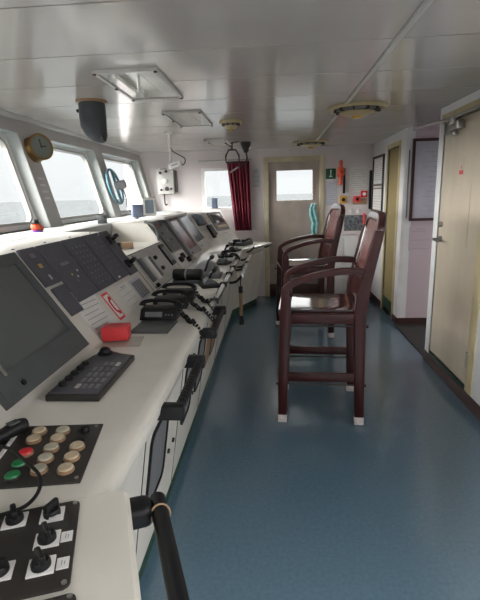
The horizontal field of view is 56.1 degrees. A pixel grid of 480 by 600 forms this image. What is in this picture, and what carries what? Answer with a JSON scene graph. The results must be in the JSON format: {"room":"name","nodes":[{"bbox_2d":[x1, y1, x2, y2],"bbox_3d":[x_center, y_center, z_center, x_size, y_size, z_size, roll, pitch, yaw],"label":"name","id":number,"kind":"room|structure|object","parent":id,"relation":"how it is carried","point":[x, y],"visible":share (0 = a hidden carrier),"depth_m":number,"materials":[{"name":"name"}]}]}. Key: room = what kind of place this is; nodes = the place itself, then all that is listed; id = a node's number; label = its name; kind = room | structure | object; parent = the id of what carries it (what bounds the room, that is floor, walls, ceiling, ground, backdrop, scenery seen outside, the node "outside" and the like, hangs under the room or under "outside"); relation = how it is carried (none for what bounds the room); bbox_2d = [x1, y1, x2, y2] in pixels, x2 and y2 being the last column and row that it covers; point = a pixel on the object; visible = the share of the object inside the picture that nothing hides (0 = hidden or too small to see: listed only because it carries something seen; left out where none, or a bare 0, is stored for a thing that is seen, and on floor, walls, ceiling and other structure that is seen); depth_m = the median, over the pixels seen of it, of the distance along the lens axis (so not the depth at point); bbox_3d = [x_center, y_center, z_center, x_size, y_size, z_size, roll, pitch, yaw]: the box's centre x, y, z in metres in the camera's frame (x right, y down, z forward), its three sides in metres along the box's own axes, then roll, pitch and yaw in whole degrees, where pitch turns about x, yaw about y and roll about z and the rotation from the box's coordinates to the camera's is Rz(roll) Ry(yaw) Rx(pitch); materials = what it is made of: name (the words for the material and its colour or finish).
{"room":"control cabin","nodes":[
{"label":"control cabin","id":0,"kind":"room"},
{"bbox_2d":[0,116,151,234],"bbox_3d":[-1.649,-0.131,2.696,0.708,2.320,9.050,-1,13,4],"label":"wall","id":1,"kind":"structure","parent":0,"point":[24,130],"depth_m":3.90,"materials":[{"name":"paint"}]},
{"bbox_2d":[0,132,35,232],"bbox_3d":[-1.824,-0.806,2.987,0.209,0.756,1.360,-1,13,4],"label":"window","id":2,"kind":"structure","parent":1,"relation":"in","point":[4,144],"depth_m":3.57,"materials":[{"name":"metal"}]},
{"bbox_2d":[24,133,52,161],"bbox_3d":[-1.658,-1.244,3.684,0.153,0.224,0.212,7,16,34],"label":"clock","id":3,"kind":"object","parent":1,"relation":"attached to","point":[38,147],"visible":0.97,"depth_m":3.64,"materials":[{"name":"gold"}]},
{"bbox_2d":[0,109,141,154],"bbox_3d":[-1.857,-1.195,2.459,0.060,0.060,9.050,-1,13,4],"label":"trim","id":4,"kind":"structure","parent":1,"relation":"attached to","point":[2,112],"depth_m":4.13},
{"bbox_2d":[0,128,148,227],"bbox_3d":[-1.778,-0.819,3.037,0.320,0.750,7.750,-1,13,4],"label":"trim","id":5,"kind":"structure","parent":1,"relation":"attached to","point":[12,137],"depth_m":3.70,"materials":[{"name":"paint"}]},
{"bbox_2d":[52,144,105,223],"bbox_3d":[-1.709,-1.168,4.515,0.209,0.756,1.350,-1,13,4],"label":"window","id":6,"kind":"structure","parent":1,"relation":"in","point":[58,148],"depth_m":4.89,"materials":[{"name":"metal"}]},
{"bbox_2d":[0,211,179,243],"bbox_3d":[-1.465,-0.423,3.127,0.468,0.080,8.049,-1,13,4],"label":"trim","id":7,"kind":"structure","parent":1,"relation":"attached to","point":[85,226],"depth_m":3.57,"materials":[{"name":"paint"}]},
{"bbox_2d":[30,219,43,231],"bbox_3d":[-1.459,-0.533,3.223,0.090,0.090,0.095,-1,13,4],"label":"ornament","id":8,"kind":"object","parent":7,"relation":"on","point":[36,227],"visible":1,"depth_m":3.20,"materials":[{"name":"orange plastic"}]},
{"bbox_2d":[97,215,106,223],"bbox_3d":[-1.245,-0.729,4.064,0.070,0.075,0.070,-1,13,4],"label":"lamp","id":9,"kind":"object","parent":7,"relation":"on","point":[101,219],"visible":0.99,"depth_m":4.03,"materials":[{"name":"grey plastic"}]},
{"bbox_2d":[105,168,130,211],"bbox_3d":[-1.418,-1.274,5.250,0.296,0.520,0.544,-11,16,-34],"label":"screen","id":10,"kind":"object","parent":1,"relation":"attached to","point":[120,185],"visible":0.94,"depth_m":5.27,"materials":[{"name":"teal paint"}]},
{"bbox_2d":[103,155,142,214],"bbox_3d":[-1.589,-1.543,6.097,0.209,0.756,1.450,-1,13,4],"label":"window","id":11,"kind":"structure","parent":1,"relation":"in","point":[106,158],"depth_m":6.45,"materials":[{"name":"metal"}]},
{"bbox_2d":[0,0,479,152],"bbox_3d":[0.716,-1.264,2.274,5.700,0.060,9.700,-1,13,4],"label":"ceiling","id":12,"kind":"structure","parent":0,"point":[276,67],"depth_m":2.31,"materials":[{"name":"paint"}]},
{"bbox_2d":[75,98,107,142],"bbox_3d":[-1.028,-1.244,3.153,0.218,0.280,0.213,-1,13,4],"label":"hood","id":13,"kind":"object","parent":12,"relation":"hanging from","point":[92,111],"visible":1,"depth_m":3.08,"materials":[{"name":"plastic"}]},
{"bbox_2d":[92,67,182,101],"bbox_3d":[-0.585,-1.285,2.713,0.350,0.024,0.710,-1,13,4],"label":"recessed light","id":14,"kind":"object","parent":12,"relation":"in","point":[149,83],"visible":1,"depth_m":2.64,"materials":[{"name":"grey plastic"}]},
{"bbox_2d":[165,132,185,169],"bbox_3d":[-0.687,-1.587,4.786,0.209,0.377,0.102,-1,13,4],"label":"pole","id":15,"kind":"object","parent":12,"relation":"hanging from","point":[176,164],"visible":1,"depth_m":4.78,"materials":[{"name":"white metal"}]},
{"bbox_2d":[161,110,212,127],"bbox_3d":[-0.443,-1.580,3.951,0.315,0.024,0.750,-1,13,4],"label":"recessed light","id":16,"kind":"object","parent":12,"relation":"in","point":[194,118],"visible":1,"depth_m":3.90,"materials":[{"name":"grey plastic"}]},
{"bbox_2d":[204,138,230,145],"bbox_3d":[-0.275,-1.998,5.710,0.265,0.024,0.640,-1,13,4],"label":"recessed light","id":17,"kind":"object","parent":12,"relation":"in","point":[219,141],"visible":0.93,"depth_m":5.65,"materials":[{"name":"grey plastic"}]},
{"bbox_2d":[219,119,241,131],"bbox_3d":[-0.084,-1.606,4.160,0.214,0.090,0.214,-1,13,4],"label":"ceiling vent","id":18,"kind":"object","parent":12,"relation":"in","point":[230,124],"visible":1,"depth_m":4.10,"materials":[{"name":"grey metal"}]},
{"bbox_2d":[225,141,239,162],"bbox_3d":[-0.097,-1.902,5.791,0.197,0.273,0.022,-1,13,4],"label":"ring","id":19,"kind":"object","parent":12,"relation":"hanging from","point":[231,143],"visible":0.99,"depth_m":5.78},
{"bbox_2d":[230,141,250,172],"bbox_3d":[0.001,-1.862,5.896,0.292,0.390,0.136,-1,13,4],"label":"gooseneck lamp","id":20,"kind":"object","parent":12,"relation":"hanging from","point":[245,145],"visible":1,"depth_m":5.84,"materials":[{"name":"metal"}]},
{"bbox_2d":[293,140,328,148],"bbox_3d":[0.952,-2.080,6.051,0.479,0.090,0.479,-1,13,4],"label":"ceiling vent","id":21,"kind":"object","parent":12,"relation":"in","point":[310,144],"visible":1,"depth_m":5.93,"materials":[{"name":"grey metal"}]},
{"bbox_2d":[327,101,387,118],"bbox_3d":[0.946,-1.514,3.640,0.479,0.090,0.479,-1,13,4],"label":"ceiling vent","id":22,"kind":"object","parent":12,"relation":"in","point":[358,109],"visible":0.99,"depth_m":3.52,"materials":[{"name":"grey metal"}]},
{"bbox_2d":[316,0,433,139],"bbox_3d":[0.726,-1.227,2.256,0.030,0.015,9.050,-1,13,4],"label":"trim","id":23,"kind":"structure","parent":12,"relation":"attached to","point":[425,4],"depth_m":2.12,"materials":[{"name":"grey plastic"}]},
{"bbox_2d":[123,144,373,295],"bbox_3d":[1.083,-1.198,6.961,5.700,2.290,0.120,-1,13,4],"label":"wall","id":24,"kind":"structure","parent":0,"point":[188,198],"depth_m":6.84,"materials":[{"name":"paint"}]},
{"bbox_2d":[157,168,177,205],"bbox_3d":[-1.106,-1.722,6.875,0.290,0.555,0.125,-1,13,4],"label":"switch box","id":25,"kind":"object","parent":24,"relation":"attached to","point":[167,183],"visible":1,"depth_m":6.83,"materials":[{"name":"grey plastic"}]},
{"bbox_2d":[201,168,232,210],"bbox_3d":[-0.224,-1.705,6.923,0.720,0.630,0.112,-1,13,4],"label":"window","id":26,"kind":"structure","parent":24,"relation":"in","point":[203,170],"depth_m":6.90,"materials":[{"name":"white plastic"}]},
{"bbox_2d":[211,198,217,207],"bbox_3d":[-0.388,-1.491,6.920,0.090,0.160,0.080,-1,13,4],"label":"mug","id":27,"kind":"object","parent":26,"relation":"on","point":[214,200],"visible":1,"depth_m":6.88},
{"bbox_2d":[198,159,251,230],"bbox_3d":[-0.210,-1.579,6.826,0.790,1.050,0.152,-1,13,4],"label":"curtain","id":28,"kind":"object","parent":24,"relation":"hanging from","point":[239,180],"visible":0.97,"depth_m":6.76,"materials":[{"name":"red fabric"}]},
{"bbox_2d":[252,169,259,186],"bbox_3d":[0.239,-1.846,6.807,0.115,0.270,0.003,-1,13,4],"label":"notice","id":29,"kind":"object","parent":24,"relation":"attached to","point":[255,172],"visible":1,"depth_m":6.81,"materials":[{"name":"grey paper"}]},
{"bbox_2d":[263,155,324,295],"bbox_3d":[0.835,-1.111,6.974,0.910,2.130,0.130,-1,13,4],"label":"door","id":30,"kind":"structure","parent":24,"relation":"in","point":[284,220],"depth_m":6.93,"materials":[{"name":"beige paint"}]},
{"bbox_2d":[309,204,317,233],"bbox_3d":[1.121,-1.218,6.841,0.139,0.484,0.048,-1,13,4],"label":"hanging cloth","id":31,"kind":"object","parent":30,"relation":"hanging from","point":[312,212],"visible":0.89,"depth_m":6.83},
{"bbox_2d":[325,181,336,204],"bbox_3d":[1.375,-1.608,6.777,0.170,0.355,0.003,-1,13,4],"label":"notice","id":32,"kind":"object","parent":24,"relation":"attached to","point":[331,186],"visible":0.99,"depth_m":6.78,"materials":[{"name":"grey paper"}]},
{"bbox_2d":[326,168,335,178],"bbox_3d":[1.355,-1.883,6.712,0.145,0.150,0.006,-1,13,4],"label":"exit sign","id":33,"kind":"object","parent":24,"relation":"attached to","point":[330,173],"visible":1,"depth_m":6.71,"materials":[{"name":"green plastic"}]},
{"bbox_2d":[337,160,345,192],"bbox_3d":[1.496,-1.820,6.647,0.128,0.482,0.140,-1,13,4],"label":"light","id":34,"kind":"object","parent":24,"relation":"attached to","point":[341,170],"visible":1,"depth_m":6.61,"materials":[{"name":"orange plastic"}]},
{"bbox_2d":[344,215,366,230],"bbox_3d":[1.757,-1.174,6.851,0.340,0.235,0.003,-1,13,4],"label":"print","id":35,"kind":"object","parent":24,"relation":"attached to","point":[351,222],"visible":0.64,"depth_m":6.85,"materials":[{"name":"grey"}]},
{"bbox_2d":[349,167,367,191],"bbox_3d":[1.764,-1.795,6.703,0.260,0.360,0.003,-1,13,4],"label":"notice","id":36,"kind":"object","parent":24,"relation":"attached to","point":[358,175],"visible":1,"depth_m":6.70,"materials":[{"name":"paper"}]},
{"bbox_2d":[139,296,479,599],"bbox_3d":[0.790,0.981,2.903,5.700,0.080,9.300,-1,13,4],"label":"floor","id":37,"kind":"structure","parent":0,"point":[316,504],"depth_m":2.55,"materials":[{"name":"plastic"}]},
{"bbox_2d":[24,491,189,599],"bbox_3d":[-0.647,0.796,0.675,1.208,1.380,0.735,-6,14,-17],"label":"console","id":38,"kind":"object","parent":37,"relation":"on","point":[105,567],"visible":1,"depth_m":0.90,"materials":[{"name":"paint"}]},
{"bbox_2d":[0,497,79,599],"bbox_3d":[-0.527,0.483,0.856,0.404,0.040,0.242,-5,14,-14],"label":"board","id":39,"kind":"object","parent":38,"relation":"on","point":[37,545],"visible":1,"depth_m":0.88,"materials":[{"name":"black plastic"}]},
{"bbox_2d":[0,556,15,581],"bbox_3d":[-0.442,0.485,0.822,0.059,0.034,0.057,-1,13,4],"label":"switch plate","id":40,"kind":"object","parent":39,"relation":"attached to","point":[7,563],"depth_m":0.82,"materials":[{"name":"white plastic"}]},
{"bbox_2d":[0,503,28,530],"bbox_3d":[-0.479,0.455,0.954,0.059,0.034,0.057,-1,13,4],"label":"switch plate","id":41,"kind":"object","parent":39,"relation":"attached to","point":[15,520],"depth_m":0.94,"materials":[{"name":"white plastic"}]},
{"bbox_2d":[25,546,56,579],"bbox_3d":[-0.370,0.480,0.833,0.059,0.034,0.057,-1,13,4],"label":"switch plate","id":42,"kind":"object","parent":39,"relation":"attached to","point":[40,564],"depth_m":0.82,"materials":[{"name":"white plastic"}]},
{"bbox_2d":[32,521,60,549],"bbox_3d":[-0.386,0.466,0.898,0.059,0.034,0.057,-1,13,4],"label":"switch plate","id":43,"kind":"object","parent":39,"relation":"attached to","point":[45,536],"depth_m":0.89,"materials":[{"name":"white plastic"}]},
{"bbox_2d":[39,497,64,524],"bbox_3d":[-0.406,0.450,0.969,0.059,0.034,0.057,-1,13,4],"label":"switch","id":44,"kind":"object","parent":39,"relation":"attached to","point":[53,512],"depth_m":0.96,"materials":[{"name":"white plastic"}]},
{"bbox_2d":[45,593,75,599],"bbox_3d":[-0.444,0.551,0.624,0.402,0.009,0.220,-6,14,-17],"label":"board","id":45,"kind":"object","parent":38,"relation":"on","point":[69,596],"visible":1,"depth_m":0.77,"materials":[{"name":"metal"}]},
{"bbox_2d":[0,219,250,582],"bbox_3d":[-0.609,0.144,3.404,1.181,1.399,5.508,-1,13,4],"label":"console","id":46,"kind":"object","parent":37,"relation":"on","point":[148,416],"depth_m":1.86,"materials":[{"name":"paint"}]},
{"bbox_2d":[16,247,60,287],"bbox_3d":[-0.926,-0.153,2.077,0.123,0.172,0.143,-1,13,4],"label":"panel","id":47,"kind":"object","parent":46,"relation":"on","point":[30,256],"visible":1,"depth_m":2.06,"materials":[{"name":"grey metal"}]},
{"bbox_2d":[0,252,88,410],"bbox_3d":[-0.853,0.073,1.676,0.312,0.432,0.605,-1,13,4],"label":"monitor","id":48,"kind":"object","parent":46,"relation":"on","point":[37,338],"visible":1,"depth_m":1.74,"materials":[{"name":"grey plastic"}]},
{"bbox_2d":[0,424,102,488],"bbox_3d":[-0.569,0.408,1.218,0.338,0.022,0.303,-3,13,-5],"label":"panel","id":49,"kind":"object","parent":46,"relation":"on","point":[62,454],"visible":0.96,"depth_m":1.19,"materials":[{"name":"black plastic"}]},
{"bbox_2d":[0,418,41,516],"bbox_3d":[-0.581,0.407,1.147,0.158,0.047,0.420,-7,14,-20],"label":"microphone","id":50,"kind":"object","parent":49,"relation":"on","point":[16,427],"visible":0.96,"depth_m":1.26,"materials":[{"name":"black plastic"}]},
{"bbox_2d":[6,419,20,426],"bbox_3d":[-0.654,0.353,1.297,0.026,0.006,0.032,7,16,34],"label":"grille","id":51,"kind":"object","parent":50,"relation":"attached to","point":[16,422],"depth_m":1.29,"materials":[{"name":"grey plastic"}]},
{"bbox_2d":[50,284,83,315],"bbox_3d":[-0.810,-0.001,2.114,0.095,0.131,0.123,-1,13,4],"label":"panel","id":52,"kind":"object","parent":46,"relation":"attached to","point":[64,296],"visible":1,"depth_m":2.10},
{"bbox_2d":[35,241,98,301],"bbox_3d":[-0.872,-0.150,2.290,0.197,0.279,0.243,-1,13,4],"label":"panel","id":53,"kind":"object","parent":46,"relation":"attached to","point":[55,255],"visible":0.99,"depth_m":2.27,"materials":[{"name":"grey metal"}]},
{"bbox_2d":[60,236,115,290],"bbox_3d":[-0.853,-0.210,2.545,0.197,0.279,0.248,-1,13,4],"label":"panel","id":54,"kind":"object","parent":46,"relation":"on","point":[76,247],"visible":1,"depth_m":2.52,"materials":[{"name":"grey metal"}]},
{"bbox_2d":[45,346,134,401],"bbox_3d":[-0.554,0.266,1.738,0.192,0.060,0.446,-1,13,4],"label":"keyboard","id":55,"kind":"object","parent":46,"relation":"on","point":[91,379],"visible":1,"depth_m":1.65,"materials":[{"name":"black plastic"}]},
{"bbox_2d":[72,294,115,338],"bbox_3d":[-0.739,0.056,2.266,0.152,0.229,0.259,0,13,6],"label":"paper sheet","id":56,"kind":"object","parent":46,"relation":"on","point":[94,313],"visible":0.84,"depth_m":2.26,"materials":[{"name":"grey"}]},
{"bbox_2d":[81,233,128,281],"bbox_3d":[-0.834,-0.271,2.799,0.197,0.279,0.243,-1,13,4],"label":"panel","id":57,"kind":"object","parent":46,"relation":"on","point":[93,241],"visible":1,"depth_m":2.78,"materials":[{"name":"grey metal"}]},
{"bbox_2d":[101,292,125,319],"bbox_3d":[-0.701,0.032,2.492,0.101,0.145,0.090,-1,13,4],"label":"sticker","id":58,"kind":"object","parent":46,"relation":"on","point":[105,296],"visible":1,"depth_m":2.48,"materials":[{"name":"paper"}]},
{"bbox_2d":[98,231,137,275],"bbox_3d":[-0.807,-0.316,3.008,0.217,0.287,0.153,-1,13,4],"label":"panel","id":59,"kind":"object","parent":46,"relation":"on","point":[127,263],"visible":1,"depth_m":2.98,"materials":[{"name":"black plastic"}]},
{"bbox_2d":[114,281,140,308],"bbox_3d":[-0.682,-0.032,2.754,0.092,0.132,0.220,-1,13,4],"label":"paper sheet","id":60,"kind":"object","parent":46,"relation":"on","point":[124,290],"visible":0.99,"depth_m":2.75,"materials":[{"name":"grey"}]},
{"bbox_2d":[121,242,133,248],"bbox_3d":[-0.946,-0.430,3.560,0.200,0.050,0.070,-5,14,-13],"label":"wooden block","id":61,"kind":"object","parent":46,"relation":"on","point":[125,245],"visible":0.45,"depth_m":3.54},
{"bbox_2d":[128,276,150,299],"bbox_3d":[-0.659,-0.077,2.979,0.094,0.134,0.200,-1,13,4],"label":"paper sheet","id":62,"kind":"object","parent":46,"relation":"on","point":[136,283],"visible":0.94,"depth_m":2.96,"materials":[{"name":"paper"}]},
{"bbox_2d":[130,197,155,218],"bbox_3d":[-1.021,-0.965,4.733,0.250,0.215,0.150,-7,14,-23],"label":"display","id":63,"kind":"object","parent":46,"relation":"on","point":[148,206],"visible":0.86,"depth_m":4.68,"materials":[{"name":"grey plastic"}]},
{"bbox_2d":[130,243,177,288],"bbox_3d":[-0.649,-0.288,3.587,0.193,0.247,0.788,-1,13,4],"label":"panel","id":64,"kind":"object","parent":46,"relation":"attached to","point":[152,262],"visible":1,"depth_m":3.47,"materials":[{"name":"grey plastic"}]},
{"bbox_2d":[131,320,177,333],"bbox_3d":[-0.450,0.141,2.368,0.200,0.010,0.215,0,13,6],"label":"plate","id":65,"kind":"object","parent":46,"relation":"on","point":[145,326],"visible":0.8,"depth_m":2.35,"materials":[{"name":"grey plastic"}]},
{"bbox_2d":[139,212,186,220],"bbox_3d":[-0.818,-0.921,4.929,0.260,0.028,1.150,-1,13,4],"label":"cover","id":66,"kind":"object","parent":46,"relation":"on","point":[162,216],"visible":1,"depth_m":4.57,"materials":[{"name":"plastic"}]},
{"bbox_2d":[151,220,180,252],"bbox_3d":[-0.708,-0.613,4.298,0.199,0.278,0.388,-1,13,4],"label":"panel","id":67,"kind":"object","parent":46,"relation":"on","point":[166,236],"visible":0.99,"depth_m":4.27,"materials":[{"name":"grey plastic"}]},
{"bbox_2d":[158,244,176,265],"bbox_3d":[-0.640,-0.399,3.952,0.132,0.181,0.148,-1,13,4],"label":"panel","id":68,"kind":"object","parent":46,"relation":"attached to","point":[161,247],"visible":1,"depth_m":3.92,"materials":[{"name":"black plastic"}]},
{"bbox_2d":[139,298,206,338],"bbox_3d":[-0.356,0.087,2.503,0.455,0.178,0.166,5,15,25],"label":"desk telephone","id":69,"kind":"object","parent":46,"relation":"on","point":[148,312],"visible":1,"depth_m":2.51,"materials":[{"name":"black plastic"}]},
{"bbox_2d":[161,214,200,256],"bbox_3d":[-0.628,-0.702,4.843,0.313,0.431,0.560,-1,13,4],"label":"monitor","id":70,"kind":"object","parent":46,"relation":"on","point":[174,225],"visible":0.92,"depth_m":4.77,"materials":[{"name":"grey metal"}]},
{"bbox_2d":[173,249,191,268],"bbox_3d":[-0.544,-0.397,4.337,0.117,0.143,0.408,-1,13,4],"label":"panel","id":71,"kind":"object","parent":46,"relation":"on","point":[180,256],"visible":1,"depth_m":4.29,"materials":[{"name":"white plastic"}]},
{"bbox_2d":[151,289,216,322],"bbox_3d":[-0.329,0.027,2.753,0.455,0.178,0.166,3,14,20],"label":"desk telephone","id":72,"kind":"object","parent":46,"relation":"on","point":[184,299],"visible":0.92,"depth_m":2.76,"materials":[{"name":"black plastic"}]},
{"bbox_2d":[172,269,202,283],"bbox_3d":[-0.411,-0.190,3.551,0.229,0.111,0.091,1,13,10],"label":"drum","id":73,"kind":"object","parent":46,"relation":"on","point":[193,276],"visible":0.97,"depth_m":3.52,"materials":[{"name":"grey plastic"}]},
{"bbox_2d":[161,282,218,314],"bbox_3d":[-0.311,-0.021,2.958,0.455,0.178,0.166,5,15,25],"label":"desk telephone","id":74,"kind":"object","parent":46,"relation":"on","point":[193,293],"visible":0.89,"depth_m":2.97,"materials":[{"name":"black plastic"}]},
{"bbox_2d":[177,213,209,250],"bbox_3d":[-0.574,-0.844,5.480,0.313,0.431,0.680,-1,13,4],"label":"monitor","id":75,"kind":"object","parent":46,"relation":"on","point":[186,220],"visible":0.86,"depth_m":5.46,"materials":[{"name":"glass"}]},
{"bbox_2d":[194,254,222,278],"bbox_3d":[-0.284,-0.291,3.780,0.252,0.197,0.220,-1,13,4],"label":"lever","id":76,"kind":"object","parent":46,"relation":"on","point":[206,266],"visible":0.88,"depth_m":3.72,"materials":[{"name":"grey plastic"}]},
{"bbox_2d":[198,266,219,288],"bbox_3d":[-0.234,-0.169,3.400,0.147,0.165,0.180,-5,14,-15],"label":"lever","id":77,"kind":"object","parent":46,"relation":"on","point":[207,282],"visible":0.94,"depth_m":3.36,"materials":[{"name":"black plastic"}]},
{"bbox_2d":[215,249,231,264],"bbox_3d":[-0.173,-0.421,4.467,0.147,0.165,0.180,3,14,19],"label":"lever","id":78,"kind":"object","parent":46,"relation":"on","point":[222,261],"visible":0.93,"depth_m":4.43,"materials":[{"name":"black plastic"}]},
{"bbox_2d":[229,239,241,251],"bbox_3d":[-0.078,-0.658,5.465,0.147,0.165,0.180,4,14,24],"label":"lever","id":79,"kind":"object","parent":46,"relation":"on","point":[233,248],"visible":0.89,"depth_m":5.43,"materials":[{"name":"black plastic"}]},
{"bbox_2d":[238,278,243,324],"bbox_3d":[0.009,0.001,4.154,0.050,0.460,0.074,-1,13,4],"label":"torch","id":80,"kind":"object","parent":46,"relation":"hanging from","point":[240,288],"visible":1,"depth_m":4.14,"materials":[{"name":"black plastic"}]},
{"bbox_3d":[-0.571,0.201,2.138,0.210,0.004,0.150,-2,13,-3],"label":"clear tray","id":81,"kind":"object","parent":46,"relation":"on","visible":0},
{"bbox_2d":[100,322,130,340],"bbox_3d":[-0.598,0.153,2.179,0.128,0.067,0.094,-2,13,-3],"label":"box","id":82,"kind":"object","parent":81,"relation":"on","point":[109,331],"visible":1,"depth_m":2.14,"materials":[{"name":"plastic"}]},
{"bbox_2d":[187,210,271,316],"bbox_3d":[-0.249,-0.527,6.262,1.185,1.380,0.949,5,15,27],"label":"console","id":83,"kind":"object","parent":37,"relation":"on","point":[250,281],"visible":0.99,"depth_m":6.24,"materials":[{"name":"paint"}]},
{"bbox_2d":[190,214,207,230],"bbox_3d":[-0.543,-1.036,5.997,0.153,0.219,0.228,5,15,27],"label":"panel","id":84,"kind":"object","parent":83,"relation":"attached to","point":[198,219],"visible":0.91,"depth_m":5.95,"materials":[{"name":"grey plastic"}]},
{"bbox_2d":[203,232,218,245],"bbox_3d":[-0.384,-0.814,6.012,0.115,0.165,0.240,5,15,27],"label":"paper sheet","id":85,"kind":"object","parent":83,"relation":"on","point":[213,241],"visible":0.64,"depth_m":6.00,"materials":[{"name":"grey"}]},
{"bbox_2d":[206,224,217,237],"bbox_3d":[-0.373,-0.929,6.059,0.165,0.186,0.062,5,15,27],"label":"handset","id":86,"kind":"object","parent":83,"relation":"attached to","point":[213,232],"visible":1,"depth_m":6.03,"materials":[{"name":"black plastic"}]},
{"bbox_2d":[206,212,229,230],"bbox_3d":[-0.307,-1.123,6.406,0.179,0.251,0.348,5,15,27],"label":"panel","id":87,"kind":"object","parent":83,"relation":"on","point":[216,218],"visible":1,"depth_m":6.37,"materials":[{"name":"grey metal"}]},
{"bbox_2d":[218,230,234,243],"bbox_3d":[-0.173,-0.890,6.380,0.115,0.165,0.360,5,15,27],"label":"paper sheet","id":88,"kind":"object","parent":83,"relation":"on","point":[226,236],"visible":0.85,"depth_m":6.36,"materials":[{"name":"grey"}]},
{"bbox_2d":[228,238,252,245],"bbox_3d":[0.019,-0.797,6.112,0.264,0.099,0.280,5,15,27],"label":"control unit","id":89,"kind":"object","parent":83,"relation":"on","point":[248,241],"visible":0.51,"depth_m":6.02,"materials":[{"name":"grey plastic"}]},
{"bbox_2d":[275,204,344,337],"bbox_3d":[0.786,-0.350,5.190,0.726,1.468,0.622,-2,13,0],"label":"chair","id":90,"kind":"object","parent":37,"relation":"on","point":[329,241],"visible":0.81,"depth_m":5.01,"materials":[{"name":"brown wood"}]},
{"bbox_2d":[275,209,386,424],"bbox_3d":[0.640,0.094,3.314,0.726,1.468,0.622,0,13,8],"label":"chair","id":91,"kind":"object","parent":37,"relation":"on","point":[349,309],"visible":1,"depth_m":3.11,"materials":[{"name":"brown wood"}]},
{"bbox_2d":[334,234,357,293],"bbox_3d":[1.566,-0.508,6.871,0.400,0.960,0.280,-1,13,4],"label":"storage cabinet","id":92,"kind":"object","parent":37,"relation":"on","point":[348,243],"visible":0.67,"depth_m":6.71,"materials":[{"name":"white paint"}]},
{"bbox_2d":[371,128,415,317],"bbox_3d":[1.985,-1.005,6.026,0.100,2.290,1.650,-1,13,4],"label":"wall","id":93,"kind":"structure","parent":0,"point":[380,147],"depth_m":5.40,"materials":[{"name":"white paint"}]},
{"bbox_2d":[368,170,371,208],"bbox_3d":[1.941,-1.642,6.707,0.030,0.560,0.040,-1,13,4],"label":"strip","id":94,"kind":"object","parent":93,"relation":"attached to","point":[370,176],"visible":1,"depth_m":6.68,"materials":[{"name":"plastic"}]},
{"bbox_2d":[371,154,384,210],"bbox_3d":[1.943,-1.611,6.355,0.022,0.820,0.640,-1,13,4],"label":"framed notice","id":95,"kind":"object","parent":93,"relation":"attached to","point":[378,161],"visible":0.96,"depth_m":6.32,"materials":[{"name":"paper"}]},
{"bbox_2d":[380,140,401,319],"bbox_3d":[1.955,-0.867,5.726,0.107,2.160,0.640,-1,13,4],"label":"door","id":96,"kind":"structure","parent":93,"relation":"in","point":[387,300],"depth_m":5.73,"materials":[{"name":"yellow paint"}]},
{"bbox_2d":[370,291,424,323],"bbox_3d":[2.125,0.066,6.262,0.342,0.090,1.659,-1,13,4],"label":"baseboard","id":97,"kind":"structure","parent":93,"relation":"attached to","point":[374,298],"depth_m":5.46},
{"bbox_2d":[396,128,409,316],"bbox_3d":[1.888,-0.848,5.237,0.034,2.170,0.039,-1,13,4],"label":"trim","id":98,"kind":"structure","parent":93,"relation":"attached to","point":[406,146],"depth_m":5.20,"materials":[{"name":"white plastic"}]},
{"bbox_2d":[406,150,409,217],"bbox_3d":[1.903,-1.310,5.100,0.012,0.750,0.010,-1,13,4],"label":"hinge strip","id":99,"kind":"object","parent":93,"relation":"attached to","point":[409,150],"visible":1,"depth_m":5.10,"materials":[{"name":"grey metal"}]},
{"bbox_2d":[394,324,425,355],"bbox_3d":[2.802,0.417,4.845,1.940,0.011,1.152,-1,13,4],"label":"floor","id":100,"kind":"structure","parent":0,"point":[415,333],"depth_m":5.09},
{"bbox_2d":[405,127,439,317],"bbox_3d":[2.889,-0.875,5.180,1.830,2.210,0.080,-1,13,4],"label":"wall","id":101,"kind":"structure","parent":0,"point":[419,262],"depth_m":5.33,"materials":[{"name":"paint"}]},
{"bbox_2d":[408,226,432,250],"bbox_3d":[2.097,-0.715,5.235,0.260,0.280,0.002,-1,13,4],"label":"notice","id":102,"kind":"object","parent":101,"relation":"attached to","point":[420,237],"visible":1,"depth_m":5.23,"materials":[{"name":"grey"}]},
{"bbox_2d":[408,138,438,220],"bbox_3d":[2.456,-1.355,5.046,1.050,0.900,0.022,-1,13,4],"label":"framed notice","id":103,"kind":"object","parent":101,"relation":"attached to","point":[425,150],"visible":0.5,"depth_m":5.07,"materials":[{"name":"grey paper"}]},
{"bbox_2d":[425,90,479,405],"bbox_3d":[1.570,0.170,1.070,0.100,2.290,6.230,-1,13,4],"label":"wall","id":104,"kind":"structure","parent":0,"point":[475,393],"depth_m":3.68,"materials":[{"name":"white paint"}]},
{"bbox_2d":[423,349,479,420],"bbox_3d":[1.547,1.236,1.325,0.013,0.100,6.230,-1,13,4],"label":"baseboard","id":105,"kind":"structure","parent":104,"relation":"attached to","point":[449,381],"depth_m":3.61,"materials":[{"name":"wood"}]},
{"bbox_2d":[427,98,479,395],"bbox_3d":[1.703,-0.432,3.551,0.130,2.120,0.980,-1,13,4],"label":"door","id":106,"kind":"structure","parent":104,"relation":"in","point":[456,302],"depth_m":3.53,"materials":[{"name":"beige paint"}]},
{"bbox_2d":[413,104,479,135],"bbox_3d":[1.651,-1.363,3.507,0.134,0.165,1.172,-2,13,-2],"label":"door closer","id":107,"kind":"object","parent":106,"relation":"attached to","point":[454,124],"depth_m":3.44,"materials":[{"name":"metal"}]},
{"bbox_2d":[459,157,464,174],"bbox_3d":[1.697,-1.023,3.445,0.003,0.130,0.085,-1,13,4],"label":"sticker","id":108,"kind":"object","parent":106,"relation":"attached to","point":[462,160],"visible":1,"depth_m":3.44,"materials":[{"name":"paper"}]},
{"label":"outside","id":109,"kind":"structure","parent":0,"visible":0},
{"bbox_2d":[0,193,311,263],"bbox_3d":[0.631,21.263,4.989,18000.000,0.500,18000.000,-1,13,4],"label":"sea","id":110,"kind":"structure","parent":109,"point":[10,212],"depth_m":1252.65,"materials":[{"name":"liquid"}]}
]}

